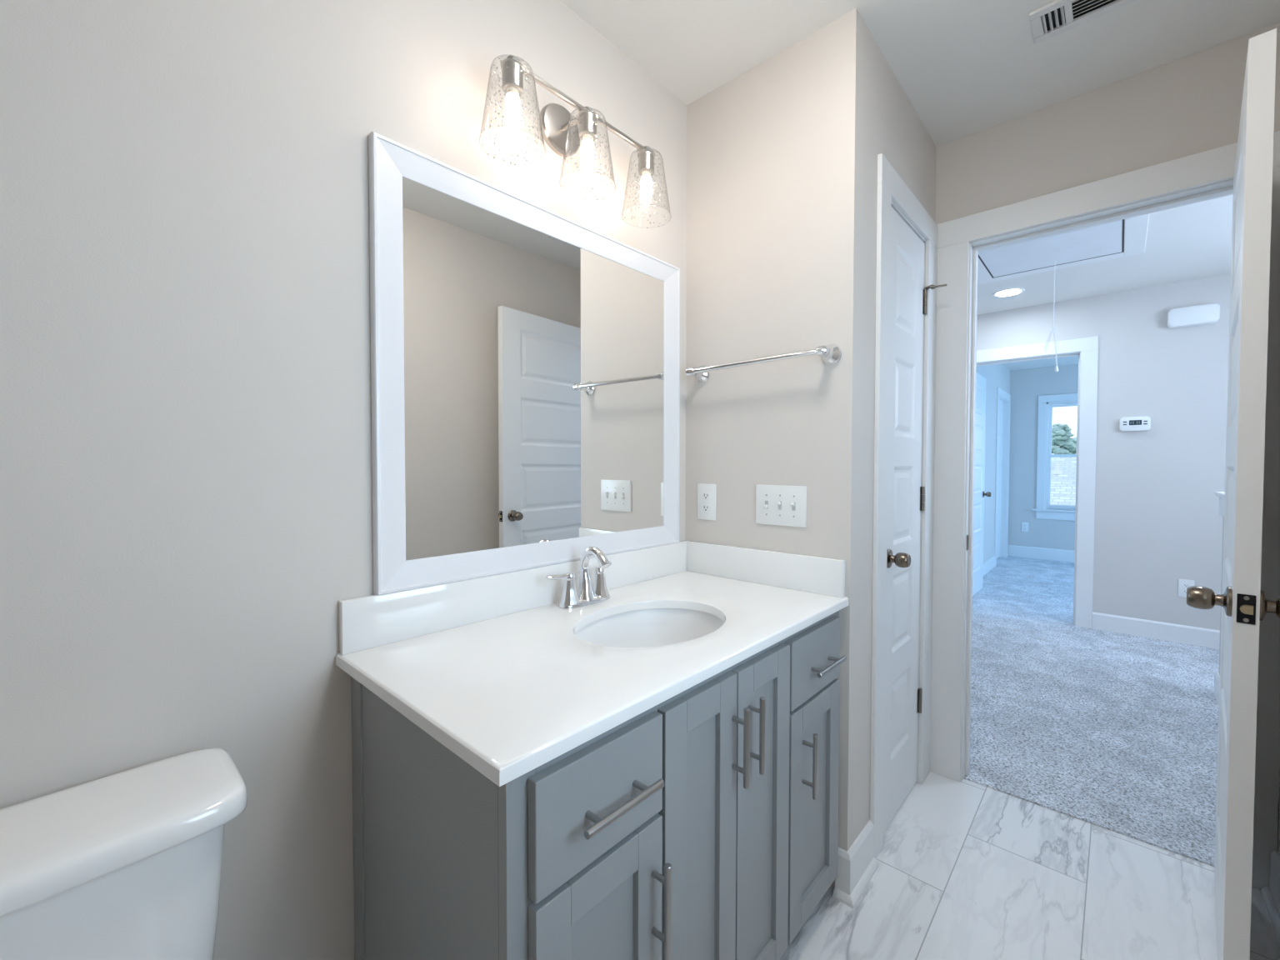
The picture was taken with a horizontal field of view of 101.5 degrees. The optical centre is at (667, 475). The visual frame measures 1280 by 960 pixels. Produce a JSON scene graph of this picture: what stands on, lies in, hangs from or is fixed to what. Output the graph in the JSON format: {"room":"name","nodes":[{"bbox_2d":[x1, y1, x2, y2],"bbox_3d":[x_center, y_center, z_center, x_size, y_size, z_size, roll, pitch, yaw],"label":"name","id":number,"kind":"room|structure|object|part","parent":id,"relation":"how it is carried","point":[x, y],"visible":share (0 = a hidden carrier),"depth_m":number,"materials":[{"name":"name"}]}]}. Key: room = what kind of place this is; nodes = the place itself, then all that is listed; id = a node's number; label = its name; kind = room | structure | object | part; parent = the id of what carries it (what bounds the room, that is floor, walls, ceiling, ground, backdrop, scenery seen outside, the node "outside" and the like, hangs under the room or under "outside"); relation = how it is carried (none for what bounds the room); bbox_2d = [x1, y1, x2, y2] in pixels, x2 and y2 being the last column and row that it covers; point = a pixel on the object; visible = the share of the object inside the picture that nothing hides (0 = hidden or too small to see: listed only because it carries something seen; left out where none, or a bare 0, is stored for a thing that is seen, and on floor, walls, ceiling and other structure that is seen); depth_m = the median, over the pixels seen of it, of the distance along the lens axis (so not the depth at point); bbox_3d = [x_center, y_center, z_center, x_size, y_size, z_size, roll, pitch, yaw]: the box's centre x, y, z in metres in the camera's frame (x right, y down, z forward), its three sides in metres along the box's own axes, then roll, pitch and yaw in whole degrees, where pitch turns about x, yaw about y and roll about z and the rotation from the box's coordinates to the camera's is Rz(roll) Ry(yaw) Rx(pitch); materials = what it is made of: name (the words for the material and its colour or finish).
{"room":"bathroom","nodes":[
{"label":"bathroom","id":0,"kind":"room"},
{"bbox_2d":[0,0,686,959],"bbox_3d":[-0.873,-0.029,0.813,0.100,2.440,2.950,1,2,41],"label":"wall","id":1,"kind":"structure","parent":0,"point":[186,481],"depth_m":0.89,"materials":[{"name":"beige paint"}]},
{"bbox_2d":[338,540,688,654],"bbox_3d":[-0.280,0.284,1.414,0.020,0.103,1.074,1,2,41],"label":"backsplash","id":2,"kind":"structure","parent":1,"relation":"attached to","point":[367,622],"depth_m":1.20,"materials":[{"name":"white stone"}]},
{"bbox_2d":[368,130,679,595],"bbox_3d":[-0.276,-0.227,1.403,0.022,0.919,0.952,1,2,41],"label":"mirror","id":3,"kind":"object","parent":1,"relation":"attached to","point":[525,356],"visible":1,"depth_m":1.27,"materials":[{"name":"white paint"}]},
{"bbox_3d":[-0.280,-0.227,1.406,0.006,0.859,0.892,1,2,41],"label":"glass","id":4,"kind":"part","parent":3,"relation":"part of","materials":[{"name":"white mirror"}]},
{"bbox_2d":[480,55,671,228],"bbox_3d":[-0.217,-0.853,1.328,0.189,0.246,0.572,1,2,41],"label":"vanity light","id":5,"kind":"object","parent":1,"relation":"attached to","point":[559,129],"visible":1,"depth_m":1.31,"materials":[{"name":"silver metal"}]},
{"bbox_2d":[500,55,524,95],"bbox_3d":[-0.340,-0.883,1.150,0.051,0.070,0.051,1,2,41],"label":"socket","id":6,"kind":"object","parent":5,"relation":"attached to","point":[512,67],"depth_m":1.13,"materials":[{"name":"silver metal"}]},
{"bbox_3d":[-0.341,-0.812,1.151,0.142,0.172,0.142,1,2,41],"label":"lamp shade","id":7,"kind":"part","parent":5,"relation":"part of","materials":[{"name":"clear glass"}]},
{"bbox_3d":[-0.341,-0.799,1.152,0.033,0.074,0.033,1,2,41],"label":"bulb","id":8,"kind":"part","parent":5,"relation":"part of","materials":[{"name":"white glass"}]},
{"bbox_3d":[-0.341,-0.842,1.151,0.027,0.012,0.027,1,2,41],"label":"bulb","id":9,"kind":"part","parent":5,"relation":"part of","materials":[{"name":"white glass"}]},
{"bbox_3d":[-0.238,-0.913,1.345,0.098,0.015,0.013,1,2,41],"label":"arm","id":10,"kind":"part","parent":5,"relation":"part of","materials":[{"name":"silver metal"}]},
{"bbox_2d":[577,105,597,140],"bbox_3d":[-0.200,-0.887,1.312,0.051,0.070,0.051,1,2,41],"label":"socket","id":11,"kind":"object","parent":5,"relation":"attached to","point":[586,129],"depth_m":1.29,"materials":[{"name":"silver metal"}]},
{"bbox_3d":[-0.200,-0.815,1.314,0.142,0.172,0.142,1,2,41],"label":"lamp shade","id":12,"kind":"part","parent":5,"relation":"part of","materials":[{"name":"clear glass"}]},
{"bbox_3d":[-0.200,-0.803,1.314,0.033,0.074,0.033,1,2,41],"label":"bulb","id":13,"kind":"part","parent":5,"relation":"part of","materials":[{"name":"white glass"}]},
{"bbox_3d":[-0.200,-0.846,1.313,0.027,0.012,0.027,1,2,41],"label":"bulb","id":14,"kind":"part","parent":5,"relation":"part of","materials":[{"name":"white glass"}]},
{"bbox_2d":[637,145,654,175],"bbox_3d":[-0.059,-0.890,1.475,0.051,0.070,0.051,1,2,41],"label":"socket","id":15,"kind":"object","parent":5,"relation":"attached to","point":[647,168],"depth_m":1.46,"materials":[{"name":"silver metal"}]},
{"bbox_3d":[-0.059,-0.849,1.476,0.027,0.012,0.027,1,2,41],"label":"bulb","id":16,"kind":"part","parent":5,"relation":"part of","materials":[{"name":"white glass"}]},
{"bbox_3d":[-0.059,-0.819,1.476,0.142,0.172,0.142,1,2,41],"label":"lamp shade","id":17,"kind":"part","parent":5,"relation":"part of","materials":[{"name":"clear glass"}]},
{"bbox_3d":[-0.059,-0.806,1.477,0.033,0.074,0.033,1,2,41],"label":"bulb","id":18,"kind":"part","parent":5,"relation":"part of","materials":[{"name":"white glass"}]},
{"bbox_2d":[685,29,820,556],"bbox_3d":[0.281,-0.048,1.699,0.485,2.440,0.100,1,2,41],"label":"wall","id":19,"kind":"structure","parent":0,"point":[753,140],"depth_m":1.63,"materials":[{"name":"beige paint"}]},
{"bbox_2d":[697,483,716,520],"bbox_3d":[0.132,0.088,1.759,0.077,0.121,0.008,1,2,41],"label":"outlet","id":20,"kind":"object","parent":19,"relation":"attached to","point":[706,492],"visible":1,"depth_m":1.75,"materials":[{"name":"white plastic"}]},
{"bbox_2d":[701,504,709,511],"bbox_3d":[0.131,0.108,1.758,0.034,0.025,0.003,1,2,41],"label":"receptacle","id":21,"kind":"object","parent":20,"relation":"attached to","point":[705,507],"depth_m":1.76,"materials":[{"name":"grey plastic"}]},
{"bbox_2d":[701,491,709,499],"bbox_3d":[0.131,0.067,1.757,0.034,0.025,0.003,1,2,41],"label":"receptacle","id":22,"kind":"object","parent":20,"relation":"attached to","point":[705,495],"depth_m":1.76,"materials":[{"name":"grey plastic"}]},
{"bbox_2d":[685,343,841,383],"bbox_3d":[0.266,-0.341,1.586,0.511,0.065,0.080,1,2,41],"label":"towel bar","id":23,"kind":"object","parent":19,"relation":"attached to","point":[831,354],"visible":1,"depth_m":1.50,"materials":[{"name":"silver metal"}]},
{"bbox_3d":[0.095,-0.342,1.734,0.059,0.059,0.080,1,2,41],"label":"post","id":24,"kind":"part","parent":23,"relation":"part of","materials":[{"name":"silver metal"}]},
{"bbox_3d":[0.437,-0.340,1.438,0.059,0.059,0.080,1,2,41],"label":"post","id":25,"kind":"part","parent":23,"relation":"part of","materials":[{"name":"silver metal"}]},
{"bbox_2d":[755,485,806,527],"bbox_3d":[0.338,0.090,1.574,0.169,0.121,0.018,1,2,41],"label":"switch plate","id":26,"kind":"object","parent":19,"relation":"attached to","point":[775,504],"visible":1,"depth_m":1.57,"materials":[{"name":"white plastic"}]},
{"bbox_2d":[816,8,935,888],"bbox_3d":[0.735,-0.048,1.776,0.100,2.440,0.811,1,2,41],"label":"wall","id":27,"kind":"structure","parent":0,"point":[866,112],"depth_m":1.47,"materials":[{"name":"beige paint"}]},
{"bbox_2d":[832,820,879,908],"bbox_3d":[0.551,1.114,1.518,0.059,0.127,0.202,1,2,41],"label":"baseboard","id":28,"kind":"structure","parent":27,"relation":"attached to","point":[857,867],"depth_m":1.48,"materials":[{"name":"white paint"}]},
{"bbox_2d":[883,206,946,833],"bbox_3d":[0.835,0.153,1.792,0.110,2.014,0.423,1,2,41],"label":"door","id":29,"kind":"structure","parent":27,"relation":"in","point":[908,295],"depth_m":1.81,"materials":[{"name":"white paint"}]},
{"bbox_3d":[0.736,0.267,1.662,0.066,0.061,0.061,1,2,41],"label":"knob","id":30,"kind":"part","parent":29,"relation":"part of","materials":[{"name":"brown metal"}]},
{"bbox_2d":[560,0,1279,370],"bbox_3d":[2.496,-1.339,2.379,4.300,0.120,9.570,1,2,41],"label":"ceiling","id":31,"kind":"structure","parent":0,"point":[965,67],"depth_m":1.56,"materials":[{"name":"paint"}]},
{"bbox_2d":[992,287,1024,297],"bbox_3d":[2.439,-1.307,3.735,0.196,0.007,0.196,1,2,41],"label":"recessed light","id":32,"kind":"object","parent":31,"relation":"in","point":[1012,292],"visible":1,"depth_m":3.73,"materials":[{"name":"white plastic"}]},
{"bbox_2d":[977,213,1149,284],"bbox_3d":[1.932,-1.309,2.696,0.829,0.058,1.540,1,2,41],"label":"attic hatch","id":33,"kind":"object","parent":31,"relation":"attached to","point":[1127,237],"visible":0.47,"depth_m":2.98,"materials":[{"name":"paint"}]},
{"bbox_3d":[1.931,-1.290,2.697,0.631,0.019,1.352,1,2,41],"label":"panel","id":34,"kind":"part","parent":33,"relation":"part of","materials":[{"name":"paint"}]},
{"bbox_2d":[1044,260,1058,371],"bbox_3d":[2.324,-0.962,3.152,0.072,0.671,0.020,1,2,41],"label":"pull cord","id":35,"kind":"object","parent":33,"relation":"hanging from","point":[1053,327],"visible":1,"depth_m":3.14,"materials":[{"name":"white fabric"}]},
{"bbox_2d":[1029,0,1137,44],"bbox_3d":[1.141,-1.253,1.370,0.306,0.010,0.131,1,2,41],"label":"ceiling vent","id":36,"kind":"object","parent":31,"relation":"in","point":[1057,17],"visible":1,"depth_m":1.42,"materials":[{"name":"white metal"}]},
{"bbox_2d":[975,364,1009,563],"bbox_3d":[3.446,-0.135,5.740,0.100,2.440,3.085,1,2,41],"label":"wall","id":37,"kind":"structure","parent":0,"point":[997,375],"depth_m":5.92,"materials":[{"name":"grey paint"}]},
{"bbox_2d":[983,556,994,575],"bbox_3d":[3.170,1.030,5.365,0.014,0.127,2.120,1,2,41],"label":"baseboard","id":38,"kind":"structure","parent":37,"relation":"attached to","point":[988,565],"depth_m":5.86,"materials":[{"name":"white paint"}]},
{"bbox_2d":[996,400,1002,558],"bbox_3d":[4.112,0.054,6.543,0.043,2.000,0.721,1,2,41],"label":"door","id":39,"kind":"structure","parent":37,"relation":"in","point":[1000,436],"depth_m":6.71,"materials":[{"name":"white paint"}]},
{"bbox_2d":[994,386,1010,566],"bbox_3d":[4.131,0.010,6.525,0.114,2.117,0.919,1,2,41],"label":"door frame","id":40,"kind":"structure","parent":37,"relation":"attached to","point":[1003,397],"depth_m":6.78,"materials":[{"name":"white paint"}]},
{"bbox_2d":[780,555,1279,959],"bbox_3d":[2.457,1.179,2.401,4.100,0.046,9.470,1,2,41],"label":"floor","id":41,"kind":"structure","parent":0,"point":[967,870],"depth_m":1.79,"materials":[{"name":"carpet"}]},
{"bbox_2d":[0,747,247,959],"bbox_3d":[-0.629,0.824,0.484,0.695,0.751,0.457,1,2,41],"label":"toilet","id":42,"kind":"object","parent":41,"relation":"on","point":[126,865],"visible":1,"depth_m":0.68,"materials":[{"name":"white ceramic"}]},
{"bbox_3d":[-0.818,0.649,0.644,0.168,0.323,0.416,1,2,41],"label":"tank","id":43,"kind":"part","parent":42,"relation":"part of","materials":[{"name":"white ceramic"}]},
{"bbox_2d":[350,610,846,959],"bbox_3d":[-0.053,0.773,1.238,0.612,0.820,1.056,1,2,41],"label":"vanity cabinet","id":44,"kind":"object","parent":41,"relation":"on","point":[702,824],"visible":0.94,"depth_m":0.90,"materials":[{"name":"grey paint"}]},
{"bbox_3d":[-0.420,0.781,0.872,0.534,0.820,0.022,1,2,41],"label":"panel","id":45,"kind":"part","parent":44,"relation":"part of","materials":[{"name":"grey paint"}]},
{"bbox_2d":[335,540,848,786],"bbox_3d":[-0.070,0.300,1.229,0.581,0.125,1.079,1,2,41],"label":"countertop","id":46,"kind":"structure","parent":44,"relation":"on","point":[492,668],"depth_m":1.04,"materials":[{"name":"white stone"}]},
{"bbox_2d":[545,546,611,609],"bbox_3d":[-0.199,0.261,1.364,0.126,0.152,0.239,1,2,41],"label":"faucet","id":47,"kind":"object","parent":46,"relation":"on","point":[586,595],"visible":1,"depth_m":1.36,"materials":[{"name":"silver metal"}]},
{"bbox_3d":[-0.269,0.256,1.322,0.026,0.022,0.084,1,2,41],"label":"lever","id":48,"kind":"part","parent":47,"relation":"part of","materials":[{"name":"silver metal"}]},
{"bbox_3d":[-0.250,0.297,1.345,0.053,0.061,0.050,1,2,41],"label":"handle","id":49,"kind":"part","parent":47,"relation":"part of","materials":[{"name":"silver metal"}]},
{"bbox_3d":[-0.217,0.329,1.384,0.053,0.016,0.158,1,2,41],"label":"plate","id":50,"kind":"part","parent":47,"relation":"part of","materials":[{"name":"silver metal"}]},
{"bbox_3d":[-0.193,0.256,1.362,0.115,0.142,0.050,1,2,41],"label":"spout","id":51,"kind":"part","parent":47,"relation":"part of","materials":[{"name":"silver metal"}]},
{"bbox_3d":[-0.183,0.295,1.422,0.053,0.061,0.050,1,2,41],"label":"handle","id":52,"kind":"part","parent":47,"relation":"part of","materials":[{"name":"silver metal"}]},
{"bbox_3d":[-0.176,0.253,1.449,0.026,0.022,0.084,0,1,15],"label":"lever","id":53,"kind":"part","parent":47,"relation":"part of","materials":[{"name":"silver metal"}]},
{"bbox_2d":[575,608,724,647],"bbox_3d":[-0.035,0.440,1.236,0.360,0.152,0.448,1,2,41],"label":"sink basin","id":54,"kind":"object","parent":46,"relation":"in","point":[653,627],"visible":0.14,"depth_m":1.39,"materials":[{"name":"white ceramic"}]},
{"bbox_3d":[-0.097,0.480,0.784,0.018,0.162,0.251,1,2,41],"label":"drawer","id":55,"kind":"part","parent":44,"relation":"part of","materials":[{"name":"grey paint"}]},
{"bbox_3d":[-0.098,0.844,0.793,0.018,0.546,0.251,1,2,41],"label":"cabinet door","id":56,"kind":"part","parent":44,"relation":"part of","materials":[{"name":"grey paint"}]},
{"bbox_3d":[-0.069,0.485,0.774,0.038,0.012,0.155,1,2,41],"label":"bar pull","id":57,"kind":"part","parent":44,"relation":"part of","materials":[{"name":"silver metal"}]},
{"bbox_3d":[-0.009,0.702,0.849,0.038,0.155,0.012,1,2,41],"label":"bar pull","id":58,"kind":"part","parent":44,"relation":"part of","materials":[{"name":"silver metal"}]},
{"bbox_3d":[0.129,0.741,1.082,0.020,0.748,1.052,1,2,41],"label":"frame","id":59,"kind":"part","parent":44,"relation":"part of","materials":[{"name":"grey paint"}]},
{"bbox_3d":[0.061,0.754,0.973,0.018,0.718,0.218,1,2,41],"label":"cabinet door","id":60,"kind":"part","parent":44,"relation":"part of","materials":[{"name":"grey paint"}]},
{"bbox_3d":[0.144,0.527,1.021,0.038,0.155,0.012,1,2,41],"label":"bar pull","id":61,"kind":"part","parent":44,"relation":"part of","materials":[{"name":"silver metal"}]},
{"bbox_3d":[0.182,0.525,1.065,0.038,0.155,0.012,1,2,41],"label":"bar pull","id":62,"kind":"part","parent":44,"relation":"part of","materials":[{"name":"silver metal"}]},
{"bbox_3d":[0.206,0.751,1.141,0.018,0.718,0.218,1,2,41],"label":"cabinet door","id":63,"kind":"part","parent":44,"relation":"part of","materials":[{"name":"grey paint"}]},
{"bbox_3d":[0.344,0.694,1.256,0.038,0.155,0.012,1,2,41],"label":"bar pull","id":64,"kind":"part","parent":44,"relation":"part of","materials":[{"name":"silver metal"}]},
{"bbox_3d":[0.375,0.469,1.329,0.018,0.162,0.278,1,2,41],"label":"drawer","id":65,"kind":"part","parent":44,"relation":"part of","materials":[{"name":"grey paint"}]},
{"bbox_3d":[0.374,0.833,1.337,0.018,0.546,0.278,1,2,41],"label":"cabinet door","id":66,"kind":"part","parent":44,"relation":"part of","materials":[{"name":"grey paint"}]},
{"bbox_3d":[0.406,0.479,1.323,0.038,0.012,0.155,1,2,41],"label":"bar pull","id":67,"kind":"part","parent":44,"relation":"part of","materials":[{"name":"silver metal"}]},
{"bbox_2d":[1008,364,1078,550],"bbox_3d":[5.605,-0.136,6.004,4.100,2.440,0.140,1,2,41],"label":"wall","id":68,"kind":"structure","parent":0,"point":[1026,385],"depth_m":6.72,"materials":[{"name":"grey paint"}]},
{"bbox_2d":[1021,522,1028,531],"bbox_3d":[4.633,0.664,6.765,0.077,0.121,0.008,1,2,41],"label":"outlet","id":69,"kind":"object","parent":68,"relation":"attached to","point":[1024,525],"visible":1,"depth_m":6.76,"materials":[{"name":"white plastic"}]},
{"bbox_2d":[1007,545,1074,562],"bbox_3d":[5.756,1.014,5.796,3.360,0.150,0.014,1,2,41],"label":"baseboard","id":70,"kind":"structure","parent":68,"relation":"attached to","point":[1012,550],"depth_m":6.65,"materials":[{"name":"white paint"}]},
{"bbox_2d":[1031,393,1077,520],"bbox_3d":[5.157,-0.227,6.353,1.158,1.563,0.175,1,2,41],"label":"window","id":71,"kind":"structure","parent":68,"relation":"in","point":[1044,509],"depth_m":6.62,"materials":[{"name":"white paint"}]},
{"bbox_3d":[5.174,0.072,6.381,0.862,0.677,0.030,1,2,41],"label":"sash","id":72,"kind":"part","parent":71,"relation":"part of","materials":[{"name":"white paint"}]},
{"bbox_3d":[5.199,-0.566,6.393,0.862,0.675,0.030,1,2,41],"label":"sash","id":73,"kind":"part","parent":71,"relation":"part of","materials":[{"name":"white paint"}]},
{"bbox_2d":[976,274,1230,630],"bbox_3d":[3.200,-0.091,3.837,3.300,2.440,0.115,1,2,41],"label":"wall","id":74,"kind":"structure","parent":0,"point":[1158,523],"depth_m":3.62,"materials":[{"name":"grey paint"}]},
{"bbox_2d":[972,372,991,596],"bbox_3d":[2.831,0.082,4.753,0.100,2.022,0.757,1,2,41],"label":"door","id":75,"kind":"structure","parent":74,"relation":"in","point":[980,422],"depth_m":4.88,"materials":[{"name":"white paint"}]},
{"bbox_3d":[3.050,0.177,4.981,0.066,0.061,0.061,1,2,41],"label":"knob","id":76,"kind":"part","parent":75,"relation":"part of","materials":[{"name":"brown metal"}]},
{"bbox_2d":[976,335,1098,628],"bbox_3d":[2.799,0.048,4.178,0.969,2.144,0.129,1,2,41],"label":"door frame","id":77,"kind":"structure","parent":74,"relation":"attached to","point":[1087,348],"depth_m":3.86,"materials":[{"name":"white paint"}]},
{"bbox_2d":[1119,416,1150,431],"bbox_3d":[3.281,-0.364,3.665,0.162,0.100,0.030,1,2,41],"label":"thermostat","id":78,"kind":"object","parent":74,"relation":"attached to","point":[1129,423],"visible":1,"depth_m":3.65,"materials":[{"name":"white plastic"}]},
{"bbox_2d":[1092,611,1219,649],"bbox_3d":[3.760,1.080,3.292,1.678,0.127,0.014,1,2,41],"label":"baseboard","id":79,"kind":"structure","parent":74,"relation":"attached to","point":[1201,637],"depth_m":3.60,"materials":[{"name":"white paint"}]},
{"bbox_2d":[1178,579,1194,597],"bbox_3d":[3.496,0.760,3.518,0.077,0.121,0.008,1,2,41],"label":"outlet","id":80,"kind":"object","parent":74,"relation":"attached to","point":[1183,584],"visible":0.7,"depth_m":3.52,"materials":[{"name":"white plastic"}]},
{"bbox_2d":[1182,583,1189,587],"bbox_3d":[3.494,0.739,3.516,0.034,0.025,0.003,1,2,41],"label":"receptacle","id":81,"kind":"object","parent":80,"relation":"attached to","point":[1184,585],"depth_m":3.52,"materials":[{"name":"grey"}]},
{"bbox_2d":[1167,303,1219,328],"bbox_3d":[3.482,-1.059,3.459,0.244,0.126,0.055,1,2,41],"label":"door chime","id":82,"kind":"object","parent":74,"relation":"attached to","point":[1204,314],"visible":1,"depth_m":3.44,"materials":[{"name":"white plastic"}]},
{"bbox_2d":[935,22,1279,224],"bbox_3d":[1.427,-0.047,1.789,3.300,2.440,0.115,1,2,41],"label":"wall","id":83,"kind":"structure","parent":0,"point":[1191,104],"depth_m":1.70,"materials":[{"name":"beige paint"}]},
{"bbox_2d":[1215,491,1279,854],"bbox_3d":[1.163,-0.021,0.654,0.192,2.440,5.375,1,2,41],"label":"wall","id":84,"kind":"structure","parent":0,"point":[1221,494],"depth_m":2.65,"materials":[{"name":"grey paint"}]},
{"bbox_2d":[870,130,1279,889],"bbox_3d":[1.178,0.109,1.595,1.012,2.136,0.767,1,2,41],"label":"door frame","id":85,"kind":"structure","parent":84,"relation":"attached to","point":[1207,175],"depth_m":1.82,"materials":[{"name":"white paint"}]},
{"bbox_3d":[1.144,0.254,1.991,0.004,0.057,0.028,1,2,41],"label":"strike plate","id":86,"kind":"part","parent":85,"relation":"part of","materials":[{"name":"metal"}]},
{"bbox_2d":[1214,672,1219,706],"bbox_3d":[2.401,1.105,2.106,0.122,0.127,1.569,1,2,41],"label":"baseboard","id":87,"kind":"structure","parent":84,"relation":"attached to","point":[1217,677],"depth_m":2.67,"materials":[{"name":"white paint"}]},
{"bbox_2d":[1186,28,1279,959],"bbox_3d":[1.382,0.165,1.264,0.727,2.018,0.166,-1,2,-44],"label":"door","id":88,"kind":"structure","parent":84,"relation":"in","point":[1242,602],"depth_m":1.02,"materials":[{"name":"white paint"}]},
{"bbox_3d":[1.135,0.257,1.094,0.061,0.061,0.066,-1,2,-44],"label":"knob","id":89,"kind":"part","parent":88,"relation":"part of","materials":[{"name":"brown metal"}]},
{"bbox_3d":[1.127,0.259,1.016,0.002,0.057,0.025,-1,2,-44],"label":"latch plate","id":90,"kind":"part","parent":88,"relation":"part of","materials":[{"name":"black metal"}]},
{"bbox_3d":[1.205,0.259,1.022,0.061,0.061,0.066,-1,2,-44],"label":"knob","id":91,"kind":"part","parent":88,"relation":"part of","materials":[{"name":"brown metal"}]},
{"bbox_2d":[1260,850,1279,946],"bbox_3d":[0.543,1.147,0.138,0.030,0.127,3.545,1,2,41],"label":"baseboard","id":92,"kind":"structure","parent":84,"relation":"attached to","point":[1271,894],"depth_m":1.42,"materials":[{"name":"white paint"}]},
{"label":"outside","id":93,"kind":"structure","parent":0,"visible":0},
{"bbox_3d":[25.220,3.793,30.989,80.000,0.100,63.100,1,2,41],"label":"ground","id":94,"kind":"structure","parent":93,"visible":0},
{"bbox_2d":[1050,457,1076,505],"bbox_3d":[11.666,1.824,12.982,18.000,4.620,11.200,1,2,41],"label":"neighbor house","id":95,"kind":"structure","parent":94,"relation":"on","point":[1062,469],"depth_m":12.96,"materials":[{"name":"white brick"}]},
{"bbox_2d":[1051,423,1076,454],"bbox_3d":[18.869,0.667,25.264,2.109,6.407,1.985,1,2,41],"label":"pine tree","id":96,"kind":"object","parent":94,"relation":"on","point":[1062,442],"visible":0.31,"depth_m":24.81,"materials":[{"name":"green plant"}]},
{"bbox_2d":[1069,436,1076,454],"bbox_3d":[22.035,0.875,27.746,2.809,5.893,3.363,1,2,41],"label":"pine tree","id":97,"kind":"object","parent":94,"relation":"on","point":[1075,437],"visible":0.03,"depth_m":27.46,"materials":[{"name":"green plant"}]}
]}

